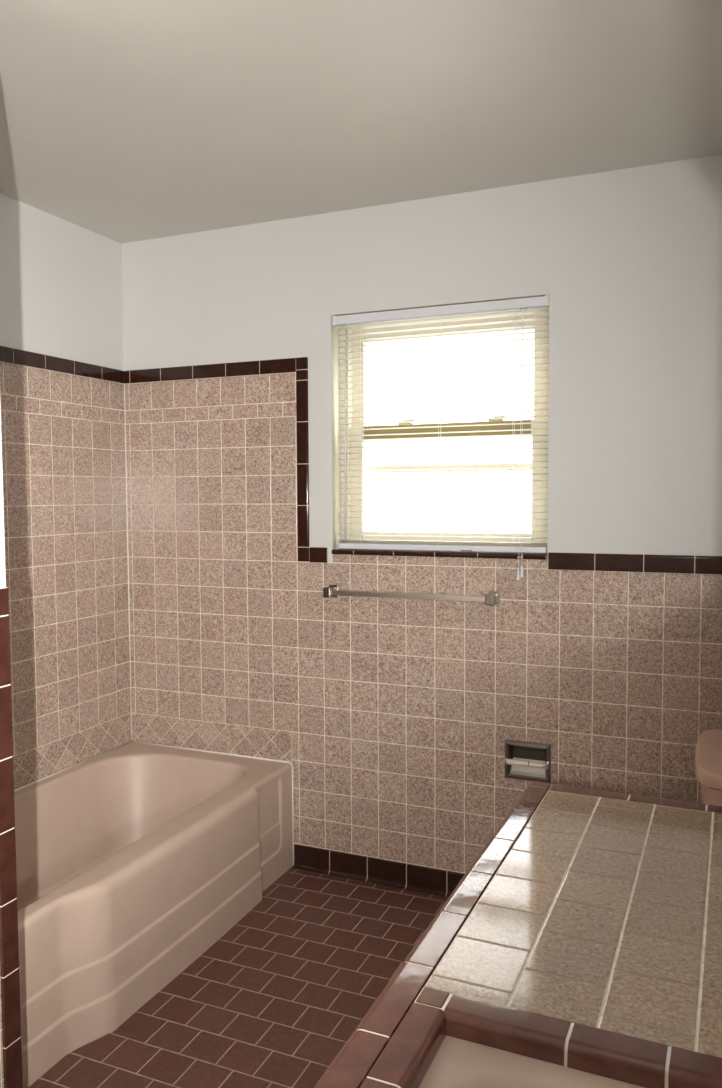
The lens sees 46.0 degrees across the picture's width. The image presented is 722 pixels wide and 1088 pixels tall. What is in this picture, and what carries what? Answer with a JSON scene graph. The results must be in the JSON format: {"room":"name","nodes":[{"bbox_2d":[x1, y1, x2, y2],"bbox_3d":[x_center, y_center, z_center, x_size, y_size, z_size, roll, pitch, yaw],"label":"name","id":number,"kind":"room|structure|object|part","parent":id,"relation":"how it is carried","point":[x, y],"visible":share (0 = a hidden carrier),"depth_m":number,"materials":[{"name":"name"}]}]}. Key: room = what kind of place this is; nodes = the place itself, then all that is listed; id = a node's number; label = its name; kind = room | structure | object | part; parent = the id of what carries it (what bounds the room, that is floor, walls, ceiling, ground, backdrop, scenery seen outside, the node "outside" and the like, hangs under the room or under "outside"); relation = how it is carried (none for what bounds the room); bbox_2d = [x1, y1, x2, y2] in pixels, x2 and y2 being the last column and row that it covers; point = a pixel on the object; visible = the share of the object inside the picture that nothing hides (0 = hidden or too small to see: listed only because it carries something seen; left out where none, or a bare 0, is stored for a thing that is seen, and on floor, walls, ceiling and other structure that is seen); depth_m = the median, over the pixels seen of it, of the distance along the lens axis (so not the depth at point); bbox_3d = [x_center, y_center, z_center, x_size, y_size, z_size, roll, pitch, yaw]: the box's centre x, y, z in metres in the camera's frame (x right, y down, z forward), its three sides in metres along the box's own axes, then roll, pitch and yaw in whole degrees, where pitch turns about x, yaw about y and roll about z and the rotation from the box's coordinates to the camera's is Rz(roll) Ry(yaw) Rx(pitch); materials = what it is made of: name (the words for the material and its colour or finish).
{"room":"bathroom","nodes":[
{"label":"bathroom","id":0,"kind":"room"},
{"bbox_2d":[0,400,5,1087],"bbox_3d":[-1.144,0.154,0.993,0.100,2.461,1.786,1,4,23],"label":"wall partition","id":1,"kind":"structure","parent":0,"point":[2,538],"depth_m":1.78,"materials":[{"name":"white paint"}]},
{"bbox_2d":[0,587,22,1087],"bbox_3d":[-0.750,0.714,1.806,0.009,1.245,0.048,1,4,23],"label":"trim","id":2,"kind":"structure","parent":1,"relation":"attached to","point":[9,940],"depth_m":1.80,"materials":[{"name":"brown tile"}]},
{"bbox_2d":[0,194,130,789],"bbox_3d":[-1.325,0.047,2.849,0.120,2.461,1.535,1,4,23],"label":"wall","id":3,"kind":"structure","parent":0,"point":[64,468],"depth_m":3.18,"materials":[{"name":"beige tile"}]},
{"bbox_2d":[0,346,123,383],"bbox_3d":[-1.267,-0.642,2.789,0.009,0.053,1.504,1,4,23],"label":"trim","id":4,"kind":"structure","parent":3,"relation":"attached to","point":[7,354],"depth_m":3.14,"materials":[{"name":"brown tile"}]},
{"bbox_2d":[28,865,448,1087],"bbox_3d":[-0.479,1.397,1.630,2.680,0.100,3.580,1,4,23],"label":"floor","id":5,"kind":"structure","parent":0,"point":[273,1002],"depth_m":2.44,"materials":[{"name":"brown tile"}]},
{"bbox_2d":[14,741,293,1087],"bbox_3d":[-0.894,1.079,2.740,0.794,0.410,1.513,1,4,23],"label":"bathtub","id":6,"kind":"object","parent":5,"relation":"on","point":[134,859],"visible":0.98,"depth_m":2.71,"materials":[{"name":"pink ceramic"}]},
{"bbox_2d":[695,729,721,805],"bbox_3d":[0.851,0.931,2.464,0.620,0.720,0.510,1,4,23],"label":"toilet","id":7,"kind":"object","parent":5,"relation":"on","point":[708,750],"visible":0.21,"depth_m":2.25,"materials":[{"name":"pink ceramic"}]},
{"bbox_3d":[1.045,0.763,2.371,0.188,0.294,0.482,1,4,23],"label":"tank","id":8,"kind":"part","parent":7,"relation":"part of","materials":[{"name":"pink ceramic"}]},
{"bbox_3d":[0.268,1.005,1.017,0.554,0.746,1.742,1,4,24],"label":"vanity cabinet","id":9,"kind":"object","parent":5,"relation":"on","visible":0},
{"bbox_2d":[314,781,721,1087],"bbox_3d":[0.270,0.607,0.989,0.548,0.049,1.786,1,4,24],"label":"countertop","id":10,"kind":"structure","parent":9,"relation":"on","point":[585,934],"depth_m":1.18,"materials":[{"name":"tile"}]},
{"bbox_3d":[0.052,0.601,1.111,0.050,0.049,1.728,1,4,24],"label":"edge trim","id":11,"kind":"part","parent":10,"relation":"part of","materials":[{"name":"brown tile"}]},
{"bbox_2d":[419,1036,644,1087],"bbox_3d":[0.192,0.691,0.799,0.392,0.139,0.430,1,4,24],"label":"sink basin","id":12,"kind":"object","parent":10,"relation":"in","point":[458,1063],"visible":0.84,"depth_m":0.98,"materials":[{"name":"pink ceramic"}]},
{"bbox_2d":[360,987,721,1087],"bbox_3d":[0.191,0.609,0.794,0.462,0.029,0.499,1,4,23],"label":"sink","id":13,"kind":"object","parent":10,"relation":"in","point":[403,1050],"depth_m":1.00,"materials":[{"name":"pink tile"}]},
{"bbox_3d":[0.644,0.560,1.771,0.495,0.049,0.050,1,4,24],"label":"edge trim","id":14,"kind":"part","parent":10,"relation":"part of","materials":[{"name":"brown tile"}]},
{"bbox_2d":[0,0,721,243],"bbox_3d":[-0.492,-1.160,1.482,2.680,0.100,3.580,1,4,23],"label":"ceiling","id":15,"kind":"structure","parent":0,"point":[122,121],"depth_m":2.21,"materials":[{"name":"paint"}]},
{"bbox_2d":[121,154,721,873],"bbox_3d":[0.185,0.024,3.126,2.440,2.461,0.160,1,4,23],"label":"wall","id":16,"kind":"structure","parent":0,"point":[393,718],"depth_m":3.02,"materials":[{"name":"beige tile"}]},
{"bbox_2d":[124,384,131,740],"bbox_3d":[-0.968,0.061,3.532,0.005,1.541,0.005,1,4,23],"label":"trim","id":17,"kind":"structure","parent":16,"relation":"attached to","point":[124,384],"depth_m":3.53,"materials":[{"name":"beige tile"}]},
{"bbox_2d":[124,358,295,383],"bbox_3d":[-0.606,-0.676,3.330,0.792,0.053,0.009,1,4,23],"label":"trim","id":18,"kind":"structure","parent":16,"relation":"attached to","point":[287,365],"depth_m":3.31,"materials":[{"name":"brown tile"}]},
{"bbox_2d":[296,357,309,561],"bbox_3d":[-0.218,-0.314,3.186,0.046,0.763,0.009,1,4,23],"label":"trim","id":19,"kind":"structure","parent":16,"relation":"attached to","point":[301,362],"depth_m":3.18,"materials":[{"name":"brown tile"}]},
{"bbox_2d":[309,547,327,562],"bbox_3d":[-0.159,0.041,3.182,0.075,0.056,0.009,1,4,23],"label":"trim","id":20,"kind":"structure","parent":16,"relation":"attached to","point":[316,554],"depth_m":3.18,"materials":[{"name":"brown tile"}]},
{"bbox_2d":[293,844,464,896],"bbox_3d":[0.504,1.221,2.963,1.661,0.086,0.022,1,4,23],"label":"baseboard","id":21,"kind":"structure","parent":16,"relation":"attached to","point":[440,882],"depth_m":3.15,"materials":[{"name":"brown tile"}]},
{"bbox_2d":[323,585,499,605],"bbox_3d":[0.167,0.182,3.019,0.646,0.046,0.071,1,4,23],"label":"towel bar","id":22,"kind":"object","parent":16,"relation":"attached to","point":[493,598],"visible":1,"depth_m":2.98,"materials":[{"name":"silver metal"}]},
{"bbox_3d":[-0.113,0.176,3.138,0.038,0.046,0.071,1,4,23],"label":"post","id":23,"kind":"part","parent":22,"relation":"part of","materials":[{"name":"silver metal"}]},
{"bbox_3d":[0.446,0.187,2.900,0.038,0.046,0.071,1,4,23],"label":"post","id":24,"kind":"part","parent":22,"relation":"part of","materials":[{"name":"silver metal"}]},
{"bbox_2d":[331,549,546,559],"bbox_3d":[0.280,0.033,3.055,0.790,0.018,0.137,1,4,23],"label":"trim","id":25,"kind":"structure","parent":16,"relation":"attached to","point":[504,555],"depth_m":2.99,"materials":[{"name":"brown tile"}]},
{"bbox_2d":[331,294,548,553],"bbox_3d":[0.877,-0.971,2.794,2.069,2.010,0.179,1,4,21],"label":"window","id":26,"kind":"structure","parent":16,"relation":"in","point":[337,505],"depth_m":3.10,"materials":[{"name":"beige plastic"}]},
{"bbox_2d":[332,295,548,579],"bbox_3d":[0.262,-0.358,2.994,0.790,0.946,0.068,1,4,23],"label":"blind","id":27,"kind":"object","parent":26,"relation":"attached to","point":[522,304],"visible":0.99,"depth_m":2.99,"materials":[{"name":"white plastic"}]},
{"bbox_3d":[0.005,-0.397,3.118,0.008,0.812,0.029,1,4,23],"label":"ladder cord","id":28,"kind":"part","parent":27,"relation":"part of","materials":[{"name":"white fabric"}]},
{"bbox_3d":[0.278,-0.392,3.002,0.008,0.812,0.029,1,4,23],"label":"ladder cord","id":29,"kind":"part","parent":27,"relation":"part of","materials":[{"name":"white fabric"}]},
{"bbox_3d":[0.265,-0.813,2.981,0.789,0.032,0.036,1,4,23],"label":"head rail","id":30,"kind":"part","parent":27,"relation":"part of","materials":[{"name":"white metal"}]},
{"bbox_3d":[0.275,0.013,3.029,0.770,0.022,0.027,1,4,23],"label":"rail","id":31,"kind":"part","parent":27,"relation":"part of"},
{"bbox_3d":[0.520,-0.387,2.899,0.008,0.812,0.029,1,4,23],"label":"ladder cord","id":32,"kind":"part","parent":27,"relation":"part of","materials":[{"name":"white fabric"}]},
{"bbox_3d":[0.536,-0.353,2.858,0.006,0.872,0.020,1,4,23],"label":"pull cord","id":33,"kind":"part","parent":27,"relation":"part of","materials":[{"name":"white fabric"}]},
{"bbox_3d":[0.541,-0.357,2.855,0.003,0.863,0.021,0,3,8],"label":"pull cord","id":34,"kind":"part","parent":27,"relation":"part of","materials":[{"name":"white fabric"}]},
{"bbox_3d":[0.295,-0.214,3.080,0.753,0.444,0.024,1,4,23],"label":"sash","id":35,"kind":"part","parent":26,"relation":"part of","materials":[{"name":"white glass"}]},
{"bbox_3d":[0.305,-0.602,3.085,0.753,0.434,0.024,1,4,23],"label":"sash","id":36,"kind":"part","parent":26,"relation":"part of","materials":[{"name":"white glass"}]},
{"bbox_2d":[505,739,550,782],"bbox_3d":[0.577,0.743,2.929,0.158,0.134,0.086,1,4,23],"label":"toilet paper holder","id":37,"kind":"object","parent":16,"relation":"attached to","point":[529,761],"visible":0.99,"depth_m":2.93,"materials":[{"name":"silver metal"}]},
{"bbox_2d":[548,552,721,573],"bbox_3d":[0.946,0.063,2.712,0.693,0.056,0.009,1,4,23],"label":"trim","id":38,"kind":"structure","parent":16,"relation":"attached to","point":[689,564],"depth_m":2.73,"materials":[{"name":"brown tile"}]}
]}

